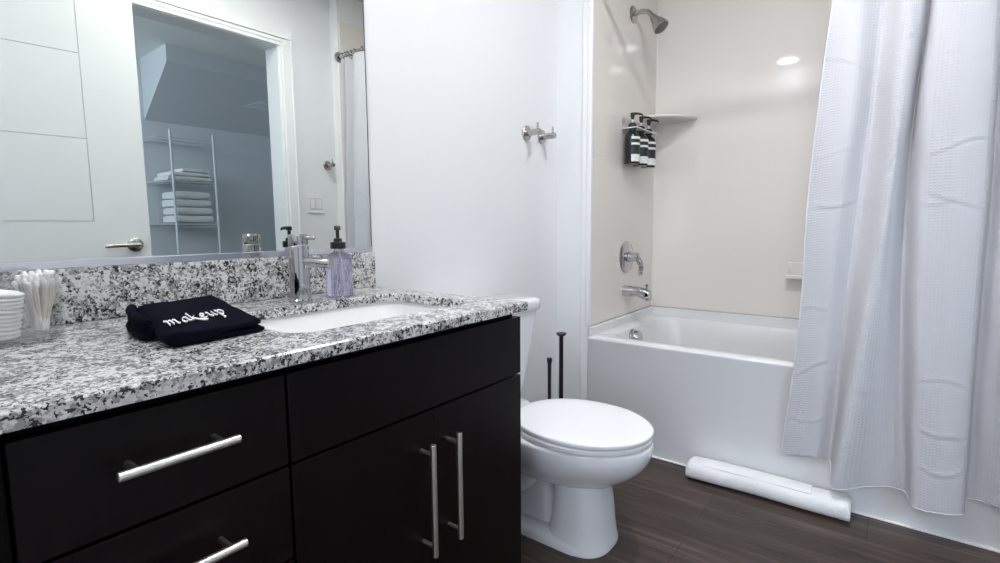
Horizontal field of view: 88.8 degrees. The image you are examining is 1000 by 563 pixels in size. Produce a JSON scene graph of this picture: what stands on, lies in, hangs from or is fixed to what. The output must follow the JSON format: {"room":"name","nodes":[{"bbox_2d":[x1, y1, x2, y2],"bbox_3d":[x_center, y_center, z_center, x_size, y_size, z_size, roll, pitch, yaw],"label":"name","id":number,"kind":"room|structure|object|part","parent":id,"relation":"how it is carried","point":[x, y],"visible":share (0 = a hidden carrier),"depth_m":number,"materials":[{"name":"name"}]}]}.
{"room":"bathroom","nodes":[
{"label":"bathroom","id":0,"kind":"room"},
{"bbox_2d":[0,0,557,402],"bbox_3d":[-0.138,-0.444,1.892,0.100,2.430,3.050,4,8,37],"label":"wall","id":1,"kind":"structure","parent":0,"point":[462,204],"depth_m":1.83,"materials":[{"name":"white paint"}]},
{"bbox_2d":[0,0,371,271],"bbox_3d":[-0.631,-0.588,1.145,0.008,1.076,0.805,4,8,37],"label":"wall mirror","id":2,"kind":"object","parent":1,"relation":"attached to","point":[132,132],"visible":1,"depth_m":1.09,"materials":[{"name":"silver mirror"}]},
{"bbox_2d":[0,252,375,328],"bbox_3d":[-0.660,0.005,1.155,0.020,0.103,0.929,4,8,37],"label":"backsplash","id":3,"kind":"structure","parent":1,"relation":"attached to","point":[83,294],"depth_m":1.08,"materials":[{"name":"stone"}]},
{"bbox_2d":[522,122,541,140],"bbox_3d":[0.135,-0.615,2.091,0.069,0.066,0.060,4,8,37],"label":"robe hook","id":4,"kind":"object","parent":1,"relation":"attached to","point":[527,132],"visible":1,"depth_m":2.09,"materials":[{"name":"silver metal"}]},
{"bbox_3d":[0.111,-0.614,2.110,0.008,0.060,0.060,4,8,37],"label":"plate","id":5,"kind":"part","parent":4,"relation":"part of","materials":[{"name":"silver metal"}]},
{"bbox_3d":[0.138,-0.612,2.090,0.063,0.025,0.025,4,8,37],"label":"post","id":6,"kind":"part","parent":4,"relation":"part of","materials":[{"name":"silver metal"}]},
{"bbox_2d":[537,127,555,143],"bbox_3d":[0.206,-0.624,2.182,0.069,0.066,0.060,4,8,37],"label":"robe hook","id":7,"kind":"object","parent":1,"relation":"attached to","point":[543,136],"visible":0.94,"depth_m":2.18,"materials":[{"name":"silver metal"}]},
{"bbox_3d":[0.181,-0.623,2.201,0.008,0.060,0.060,4,8,37],"label":"plate","id":8,"kind":"part","parent":7,"relation":"part of","materials":[{"name":"silver metal"}]},
{"bbox_3d":[0.208,-0.621,2.180,0.063,0.025,0.025,4,8,37],"label":"post","id":9,"kind":"part","parent":7,"relation":"part of","materials":[{"name":"silver metal"}]},
{"bbox_2d":[556,0,649,398],"bbox_3d":[0.555,-0.524,2.576,0.154,2.430,0.767,4,8,37],"label":"wall","id":10,"kind":"structure","parent":0,"point":[570,12],"depth_m":2.29,"materials":[{"name":"white paint"}]},
{"bbox_2d":[658,306,794,318],"bbox_3d":[1.428,-0.517,2.451,1.690,2.430,0.099,4,8,37],"label":"wall","id":11,"kind":"structure","parent":0,"point":[658,306],"depth_m":2.66,"materials":[{"name":"white paint"}]},
{"bbox_2d":[521,457,999,562],"bbox_3d":[0.971,1.000,0.021,4.300,0.060,5.100,4,8,37],"label":"floor","id":12,"kind":"structure","parent":0,"point":[663,514],"depth_m":1.61,"materials":[{"name":"brown wood"}]},
{"bbox_2d":[0,314,520,562],"bbox_3d":[-0.432,0.480,1.036,0.579,0.779,0.934,4,8,37],"label":"vanity cabinet","id":13,"kind":"object","parent":12,"relation":"on","point":[408,450],"visible":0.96,"depth_m":0.78,"materials":[{"name":"black wood"}]},
{"bbox_3d":[-0.412,0.216,0.640,0.020,0.136,0.296,4,8,37],"label":"drawer","id":14,"kind":"part","parent":13,"relation":"part of","materials":[{"name":"brown laminate"}]},
{"bbox_3d":[-0.411,0.359,0.655,0.020,0.142,0.296,4,8,37],"label":"drawer","id":15,"kind":"part","parent":13,"relation":"part of","materials":[{"name":"brown laminate"}]},
{"bbox_3d":[-0.391,0.209,0.622,0.043,0.012,0.133,4,8,37],"label":"handle","id":16,"kind":"part","parent":13,"relation":"part of","materials":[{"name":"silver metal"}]},
{"bbox_3d":[-0.390,0.351,0.637,0.043,0.012,0.133,4,8,37],"label":"handle","id":17,"kind":"part","parent":13,"relation":"part of","materials":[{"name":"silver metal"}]},
{"bbox_2d":[0,286,527,433],"bbox_3d":[-0.443,0.082,0.997,0.564,0.020,0.934,4,8,37],"label":"countertop","id":18,"kind":"structure","parent":13,"relation":"on","point":[63,371],"depth_m":0.73,"materials":[{"name":"stone"}]},
{"bbox_2d":[125,295,264,346],"bbox_3d":[-0.543,0.060,0.908,0.309,0.044,0.205,4,8,37],"label":"washcloth","id":19,"kind":"object","parent":18,"relation":"on","point":[178,323],"visible":1,"depth_m":0.83,"materials":[{"name":"black fabric"}]},
{"bbox_2d":[288,234,333,302],"bbox_3d":[-0.448,-0.031,1.200,0.121,0.160,0.054,3,7,28],"label":"faucet","id":20,"kind":"object","parent":18,"relation":"on","point":[299,261],"visible":1,"depth_m":1.20,"materials":[{"name":"silver metal"}]},
{"bbox_3d":[-0.478,-0.099,1.208,0.044,0.026,0.044,4,8,37],"label":"handle","id":21,"kind":"part","parent":20,"relation":"part of","materials":[{"name":"silver metal"}]},
{"bbox_3d":[-0.450,-0.101,1.197,0.037,0.009,0.008,2,7,20],"label":"lever","id":22,"kind":"part","parent":20,"relation":"part of","materials":[{"name":"silver metal"}]},
{"bbox_3d":[-0.428,-0.044,1.195,0.082,0.026,0.023,2,7,20],"label":"spout","id":23,"kind":"part","parent":20,"relation":"part of","materials":[{"name":"silver metal"}]},
{"bbox_2d":[326,225,352,297],"bbox_3d":[-0.410,-0.052,1.298,0.065,0.180,0.065,4,8,37],"label":"soap dispenser","id":24,"kind":"object","parent":18,"relation":"on","point":[339,279],"visible":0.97,"depth_m":1.28,"materials":[{"name":"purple plastic"}]},
{"bbox_2d":[326,249,352,297],"bbox_3d":[-0.410,-0.025,1.301,0.065,0.125,0.065,4,8,37],"label":"bottle","id":25,"kind":"object","parent":24,"relation":"attached to","point":[339,279],"depth_m":1.28,"materials":[{"name":"clear plastic"}]},
{"bbox_2d":[259,301,444,332],"bbox_3d":[-0.313,0.158,1.116,0.344,0.157,0.500,4,8,37],"label":"sink","id":26,"kind":"object","parent":18,"relation":"in","point":[345,316],"visible":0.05,"depth_m":1.26,"materials":[{"name":"white ceramic"}]},
{"bbox_3d":[-0.798,0.042,0.799,0.152,0.106,0.166,4,8,37],"label":"organizer","id":27,"kind":"object","parent":18,"relation":"on","visible":0},
{"bbox_2d":[0,333,20,340],"bbox_3d":[-0.778,0.082,0.780,0.066,0.014,0.067,-3,7,-24],"label":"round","id":28,"kind":"object","parent":27,"relation":"in","point":[8,337],"visible":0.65,"depth_m":0.78,"materials":[{"name":"white"}]},
{"bbox_2d":[0,329,20,335],"bbox_3d":[-0.777,0.076,0.780,0.066,0.015,0.067,-5,7,-35],"label":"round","id":29,"kind":"object","parent":28,"relation":"on","point":[13,332],"visible":0.68,"depth_m":0.78,"materials":[{"name":"white fabric"}]},
{"bbox_2d":[0,324,21,331],"bbox_3d":[-0.777,0.069,0.780,0.066,0.012,0.067,-3,7,-24],"label":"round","id":30,"kind":"object","parent":29,"relation":"on","point":[2,329],"visible":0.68,"depth_m":0.78,"materials":[{"name":"white"}]},
{"bbox_2d":[0,320,21,326],"bbox_3d":[-0.776,0.063,0.780,0.066,0.013,0.067,-5,7,-35],"label":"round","id":31,"kind":"object","parent":30,"relation":"on","point":[20,321],"visible":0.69,"depth_m":0.78,"materials":[{"name":"white fabric"}]},
{"bbox_2d":[0,316,22,323],"bbox_3d":[-0.775,0.057,0.779,0.066,0.013,0.067,-2,6,-13],"label":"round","id":32,"kind":"object","parent":31,"relation":"on","point":[21,317],"visible":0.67,"depth_m":0.78,"materials":[{"name":"white fabric"}]},
{"bbox_2d":[0,313,22,319],"bbox_3d":[-0.774,0.050,0.779,0.066,0.015,0.067,-3,7,-24],"label":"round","id":33,"kind":"object","parent":32,"relation":"on","point":[6,316],"visible":0.68,"depth_m":0.78,"materials":[{"name":"white fabric"}]},
{"bbox_2d":[0,308,22,314],"bbox_3d":[-0.773,0.044,0.779,0.066,0.014,0.067,-5,8,-35],"label":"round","id":34,"kind":"object","parent":33,"relation":"on","point":[19,310],"visible":0.73,"depth_m":0.78,"materials":[{"name":"white fabric"}]},
{"bbox_2d":[0,304,23,309],"bbox_3d":[-0.773,0.037,0.779,0.067,0.012,0.067,-5,7,-35],"label":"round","id":35,"kind":"object","parent":34,"relation":"on","point":[20,305],"visible":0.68,"depth_m":0.77,"materials":[{"name":"white"}]},
{"bbox_2d":[0,300,23,305],"bbox_3d":[-0.772,0.031,0.779,0.066,0.013,0.067,-3,7,-24],"label":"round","id":36,"kind":"object","parent":35,"relation":"on","point":[21,301],"visible":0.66,"depth_m":0.77,"materials":[{"name":"white"}]},
{"bbox_2d":[0,296,23,302],"bbox_3d":[-0.771,0.024,0.778,0.066,0.015,0.067,-2,6,-13],"label":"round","id":37,"kind":"object","parent":36,"relation":"on","point":[2,300],"visible":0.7,"depth_m":0.77,"materials":[{"name":"white fabric"}]},
{"bbox_2d":[0,289,24,297],"bbox_3d":[-0.770,0.018,0.778,0.066,0.015,0.067,-5,7,-35],"label":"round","id":38,"kind":"object","parent":37,"relation":"on","point":[3,293],"visible":1,"depth_m":0.78,"materials":[{"name":"white fabric"}]},
{"bbox_2d":[11,281,34,329],"bbox_3d":[-0.785,0.040,0.843,0.027,0.083,0.008,-2,6,-15],"label":"cotton swab","id":39,"kind":"object","parent":27,"relation":"in","point":[14,283],"visible":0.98,"depth_m":0.84,"materials":[{"name":"white fabric"}]},
{"bbox_2d":[14,275,31,318],"bbox_3d":[-0.791,0.030,0.851,0.024,0.084,0.008,-2,6,-14],"label":"cotton swab","id":40,"kind":"object","parent":27,"relation":"in","point":[17,277],"visible":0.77,"depth_m":0.85,"materials":[{"name":"white fabric"}]},
{"bbox_2d":[21,279,33,326],"bbox_3d":[-0.775,0.036,0.841,0.008,0.086,0.015,2,7,26],"label":"cotton swab","id":41,"kind":"object","parent":27,"relation":"in","point":[21,279],"visible":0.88,"depth_m":0.84,"materials":[{"name":"white"}]},
{"bbox_2d":[21,272,37,320],"bbox_3d":[-0.763,0.026,0.830,0.008,0.085,0.017,2,6,19],"label":"cotton swab","id":42,"kind":"object","parent":27,"relation":"in","point":[23,274],"visible":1,"depth_m":0.82,"materials":[{"name":"white fabric"}]},
{"bbox_2d":[22,279,39,328],"bbox_3d":[-0.761,0.037,0.830,0.008,0.085,0.020,-1,6,0],"label":"cotton swab","id":43,"kind":"object","parent":27,"relation":"in","point":[24,281],"visible":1,"depth_m":0.83,"materials":[{"name":"white fabric"}]},
{"bbox_2d":[26,282,39,330],"bbox_3d":[-0.757,0.041,0.828,0.008,0.083,0.027,-4,7,-27],"label":"cotton swab","id":44,"kind":"object","parent":27,"relation":"in","point":[28,284],"visible":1,"depth_m":0.82,"materials":[{"name":"white fabric"}]},
{"bbox_2d":[27,276,38,316],"bbox_3d":[-0.758,0.032,0.832,0.008,0.085,0.021,-2,6,-18],"label":"cotton swab","id":45,"kind":"object","parent":27,"relation":"in","point":[29,278],"visible":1,"depth_m":0.83,"materials":[{"name":"white fabric"}]},
{"bbox_2d":[33,281,40,310],"bbox_3d":[-0.755,0.040,0.836,0.008,0.084,0.023,-6,8,-41],"label":"cotton swab","id":46,"kind":"object","parent":27,"relation":"in","point":[36,284],"visible":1,"depth_m":0.83,"materials":[{"name":"white fabric"}]},
{"bbox_2d":[33,275,41,325],"bbox_3d":[-0.754,0.031,0.834,0.017,0.085,0.008,5,8,40],"label":"cotton swab","id":47,"kind":"object","parent":27,"relation":"in","point":[36,277],"visible":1,"depth_m":0.83,"materials":[{"name":"white"}]},
{"bbox_2d":[39,274,42,311],"bbox_3d":[-0.761,0.030,0.849,0.013,0.086,0.008,-1,6,-7],"label":"cotton swab","id":48,"kind":"object","parent":27,"relation":"in","point":[40,275],"visible":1,"depth_m":0.85,"materials":[{"name":"white"}]},
{"bbox_2d":[40,277,45,324],"bbox_3d":[-0.752,0.035,0.842,0.012,0.086,0.008,2,7,22],"label":"cotton swab","id":49,"kind":"object","parent":27,"relation":"in","point":[42,279],"visible":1,"depth_m":0.84,"materials":[{"name":"white fabric"}]},
{"bbox_2d":[40,281,48,330],"bbox_3d":[-0.745,0.040,0.834,0.025,0.084,0.008,1,6,13],"label":"cotton swab","id":50,"kind":"object","parent":27,"relation":"in","point":[45,283],"visible":1,"depth_m":0.83,"materials":[{"name":"white"}]},
{"bbox_2d":[41,271,48,316],"bbox_3d":[-0.756,0.024,0.847,0.020,0.085,0.008,-2,6,-10],"label":"cotton swab","id":51,"kind":"object","parent":27,"relation":"in","point":[45,273],"visible":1,"depth_m":0.84,"materials":[{"name":"white fabric"}]},
{"bbox_2d":[45,281,54,329],"bbox_3d":[-0.747,0.038,0.846,0.022,0.084,0.008,-2,6,-13],"label":"cotton swab","id":52,"kind":"object","parent":27,"relation":"in","point":[47,325],"visible":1,"depth_m":0.85,"materials":[{"name":"white fabric"}]},
{"bbox_2d":[46,278,54,324],"bbox_3d":[-0.746,0.036,0.844,0.024,0.084,0.008,0,6,0],"label":"cotton swab","id":53,"kind":"object","parent":27,"relation":"in","point":[51,280],"visible":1,"depth_m":0.84,"materials":[{"name":"white"}]},
{"bbox_2d":[47,270,53,305],"bbox_3d":[-0.756,0.024,0.854,0.021,0.085,0.008,-6,8,-43],"label":"cotton swab","id":54,"kind":"object","parent":27,"relation":"in","point":[51,271],"visible":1,"depth_m":0.85,"materials":[{"name":"white fabric"}]},
{"bbox_2d":[49,281,58,314],"bbox_3d":[-0.754,0.038,0.857,0.025,0.084,0.008,-4,7,-30],"label":"cotton swab","id":55,"kind":"object","parent":27,"relation":"in","point":[56,282],"visible":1,"depth_m":0.86,"materials":[{"name":"white"}]},
{"bbox_2d":[49,274,59,321],"bbox_3d":[-0.752,0.030,0.857,0.026,0.084,0.008,-4,7,-32],"label":"cotton swab","id":56,"kind":"object","parent":27,"relation":"in","point":[56,276],"visible":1,"depth_m":0.86,"materials":[{"name":"white fabric"}]},
{"bbox_2d":[50,277,61,313],"bbox_3d":[-0.758,0.034,0.865,0.008,0.083,0.028,5,8,44],"label":"cotton swab","id":57,"kind":"object","parent":27,"relation":"in","point":[60,278],"visible":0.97,"depth_m":0.87,"materials":[{"name":"white"}]},
{"bbox_3d":[-0.410,0.505,0.671,0.020,0.143,0.296,4,8,37],"label":"drawer","id":58,"kind":"part","parent":13,"relation":"part of","materials":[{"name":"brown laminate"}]},
{"bbox_3d":[-0.226,0.518,0.912,0.020,0.516,0.296,4,8,37],"label":"door","id":59,"kind":"part","parent":13,"relation":"part of","materials":[{"name":"brown laminate"}]},
{"bbox_3d":[-0.136,0.415,0.974,0.043,0.223,0.012,4,8,37],"label":"handle","id":60,"kind":"part","parent":13,"relation":"part of","materials":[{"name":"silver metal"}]},
{"bbox_3d":[-0.092,0.409,1.030,0.043,0.223,0.012,4,8,37],"label":"handle","id":61,"kind":"part","parent":13,"relation":"part of","materials":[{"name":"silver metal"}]},
{"bbox_3d":[-0.045,0.492,1.145,0.020,0.516,0.292,4,8,37],"label":"door","id":62,"kind":"part","parent":13,"relation":"part of","materials":[{"name":"brown laminate"}]},
{"bbox_2d":[547,357,551,398],"bbox_3d":[0.212,0.532,2.195,0.082,0.418,0.082,4,8,37],"label":"toilet brush","id":63,"kind":"object","parent":12,"relation":"on","point":[549,359],"visible":0.18,"depth_m":2.17,"materials":[{"name":"black plastic"}]},
{"bbox_2d":[556,332,566,398],"bbox_3d":[0.272,0.476,2.270,0.102,0.510,0.102,4,8,37],"label":"plunger","id":64,"kind":"object","parent":12,"relation":"on","point":[561,335],"visible":0.31,"depth_m":2.25,"materials":[{"name":"black plastic"}]},
{"bbox_3d":[0.270,0.232,2.244,0.047,0.019,0.047,4,8,37],"label":"knob","id":65,"kind":"part","parent":64,"relation":"part of","materials":[{"name":"black plastic"}]},
{"bbox_2d":[484,294,653,558],"bbox_3d":[0.153,0.440,1.667,0.706,0.714,0.434,4,8,37],"label":"toilet","id":66,"kind":"object","parent":12,"relation":"on","point":[574,452],"visible":0.48,"depth_m":1.51,"materials":[{"name":"white ceramic"}]},
{"bbox_3d":[-0.048,0.091,1.783,0.206,0.043,0.434,4,8,37],"label":"tank lid","id":67,"kind":"part","parent":66,"relation":"part of","materials":[{"name":"white ceramic"}]},
{"bbox_3d":[-0.049,0.276,1.805,0.190,0.329,0.414,4,8,37],"label":"tank","id":68,"kind":"part","parent":66,"relation":"part of","materials":[{"name":"white ceramic"}]},
{"bbox_3d":[0.250,0.451,1.583,0.444,0.016,0.360,4,8,37],"label":"seat","id":69,"kind":"part","parent":66,"relation":"part of","materials":[{"name":"white plastic"}]},
{"bbox_3d":[0.254,0.432,1.577,0.435,0.015,0.357,4,8,37],"label":"lid","id":70,"kind":"part","parent":66,"relation":"part of","materials":[{"name":"white plastic"}]},
{"bbox_2d":[685,456,851,521],"bbox_3d":[0.950,0.735,1.842,0.522,0.076,0.110,4,8,37],"label":"bath mat","id":71,"kind":"object","parent":12,"relation":"on","point":[798,494],"visible":1,"depth_m":1.80,"materials":[{"name":"white fabric"}]},
{"bbox_2d":[587,306,999,552],"bbox_3d":[1.179,0.472,2.186,1.461,0.523,0.756,4,8,37],"label":"bathtub","id":72,"kind":"object","parent":12,"relation":"on","point":[713,385],"visible":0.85,"depth_m":2.03,"materials":[{"name":"white ceramic"}]},
{"bbox_2d":[580,0,831,399],"bbox_3d":[1.194,-0.394,2.088,1.516,2.254,0.777,4,8,37],"label":"shower surround","id":73,"kind":"object","parent":72,"relation":"on","point":[732,87],"visible":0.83,"depth_m":2.51,"materials":[{"name":"white plastic"}]},
{"bbox_3d":[0.375,-0.403,2.237,0.036,2.254,0.006,4,8,37],"label":"edge trim","id":74,"kind":"part","parent":73,"relation":"part of","materials":[{"name":"white plastic"}]},
{"bbox_3d":[0.390,-0.660,2.204,0.023,1.736,0.024,4,8,37],"label":"edge trim","id":75,"kind":"part","parent":73,"relation":"part of","materials":[{"name":"white plastic"}]},
{"bbox_3d":[0.615,-0.694,2.501,0.012,1.736,0.741,4,8,37],"label":"panel","id":76,"kind":"part","parent":73,"relation":"part of","materials":[{"name":"white plastic"}]},
{"bbox_2d":[619,241,642,275],"bbox_3d":[0.669,-0.114,2.545,0.090,0.176,0.160,4,8,37],"label":"shower valve","id":77,"kind":"object","parent":73,"relation":"attached to","point":[627,256],"visible":1,"depth_m":2.53,"materials":[{"name":"silver metal"}]},
{"bbox_3d":[0.690,-0.076,2.537,0.045,0.102,0.032,2,7,23],"label":"lever","id":78,"kind":"part","parent":77,"relation":"part of","materials":[{"name":"silver metal"}]},
{"bbox_2d":[622,284,651,300],"bbox_3d":[0.681,0.052,2.537,0.136,0.082,0.054,4,8,37],"label":"tub spout","id":79,"kind":"object","parent":73,"relation":"attached to","point":[645,294],"visible":1,"depth_m":2.51,"materials":[{"name":"silver metal"}]},
{"bbox_2d":[622,126,656,135],"bbox_3d":[0.690,-0.763,2.517,0.080,0.067,0.266,4,8,37],"label":"rack","id":80,"kind":"object","parent":73,"relation":"attached to","point":[637,127],"visible":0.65,"depth_m":2.48,"materials":[{"name":"silver metal"}]},
{"bbox_2d":[624,112,643,164],"bbox_3d":[0.636,-0.683,2.438,0.072,0.243,0.092,4,8,37],"label":"pump bottle","id":81,"kind":"object","parent":80,"relation":"on","point":[632,138],"visible":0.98,"depth_m":2.41,"materials":[{"name":"black plastic"}]},
{"bbox_2d":[633,116,651,166],"bbox_3d":[0.700,-0.692,2.519,0.072,0.243,0.092,4,8,37],"label":"pump bottle","id":82,"kind":"object","parent":80,"relation":"on","point":[644,140],"visible":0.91,"depth_m":2.49,"materials":[{"name":"black plastic"}]},
{"bbox_2d":[641,119,658,168],"bbox_3d":[0.760,-0.701,2.597,0.072,0.243,0.092,4,8,37],"label":"pump bottle","id":83,"kind":"object","parent":80,"relation":"on","point":[652,144],"visible":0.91,"depth_m":2.56,"materials":[{"name":"black plastic"}]},
{"bbox_2d":[630,5,668,33],"bbox_3d":[0.713,-1.250,2.423,0.173,0.155,0.080,4,8,37],"label":"showerhead","id":84,"kind":"object","parent":73,"relation":"attached to","point":[659,24],"visible":1,"depth_m":2.40,"materials":[{"name":"silver metal"}]},
{"bbox_3d":[0.689,-1.276,2.439,0.105,0.056,0.023,4,8,37],"label":"arm","id":85,"kind":"part","parent":84,"relation":"part of","materials":[{"name":"silver metal"}]},
{"bbox_2d":[639,114,696,125],"bbox_3d":[0.865,-0.839,2.621,0.222,0.018,0.222,4,8,37],"label":"corner shelf","id":86,"kind":"object","parent":73,"relation":"attached to","point":[664,119],"depth_m":2.64,"materials":[{"name":"white"}]},
{"bbox_3d":[1.419,-0.686,2.362,1.452,1.736,0.020,4,8,37],"label":"panel","id":87,"kind":"part","parent":73,"relation":"part of","materials":[{"name":"white plastic"}]},
{"bbox_3d":[1.413,-0.049,2.395,0.125,0.080,0.051,4,8,37],"label":"soap dish","id":88,"kind":"part","parent":73,"relation":"part of","materials":[{"name":"white"}]},
{"bbox_3d":[0.952,-1.256,1.690,1.422,0.064,0.064,4,8,37],"label":"curtain rod","id":89,"kind":"object","parent":73,"relation":"attached to","visible":0},
{"bbox_2d":[780,0,999,515],"bbox_3d":[1.233,-0.261,1.536,0.614,1.898,0.128,4,8,37],"label":"shower curtain","id":90,"kind":"object","parent":89,"relation":"hanging from","point":[895,381],"visible":1,"depth_m":1.55,"materials":[{"name":"white fabric"}]}
]}

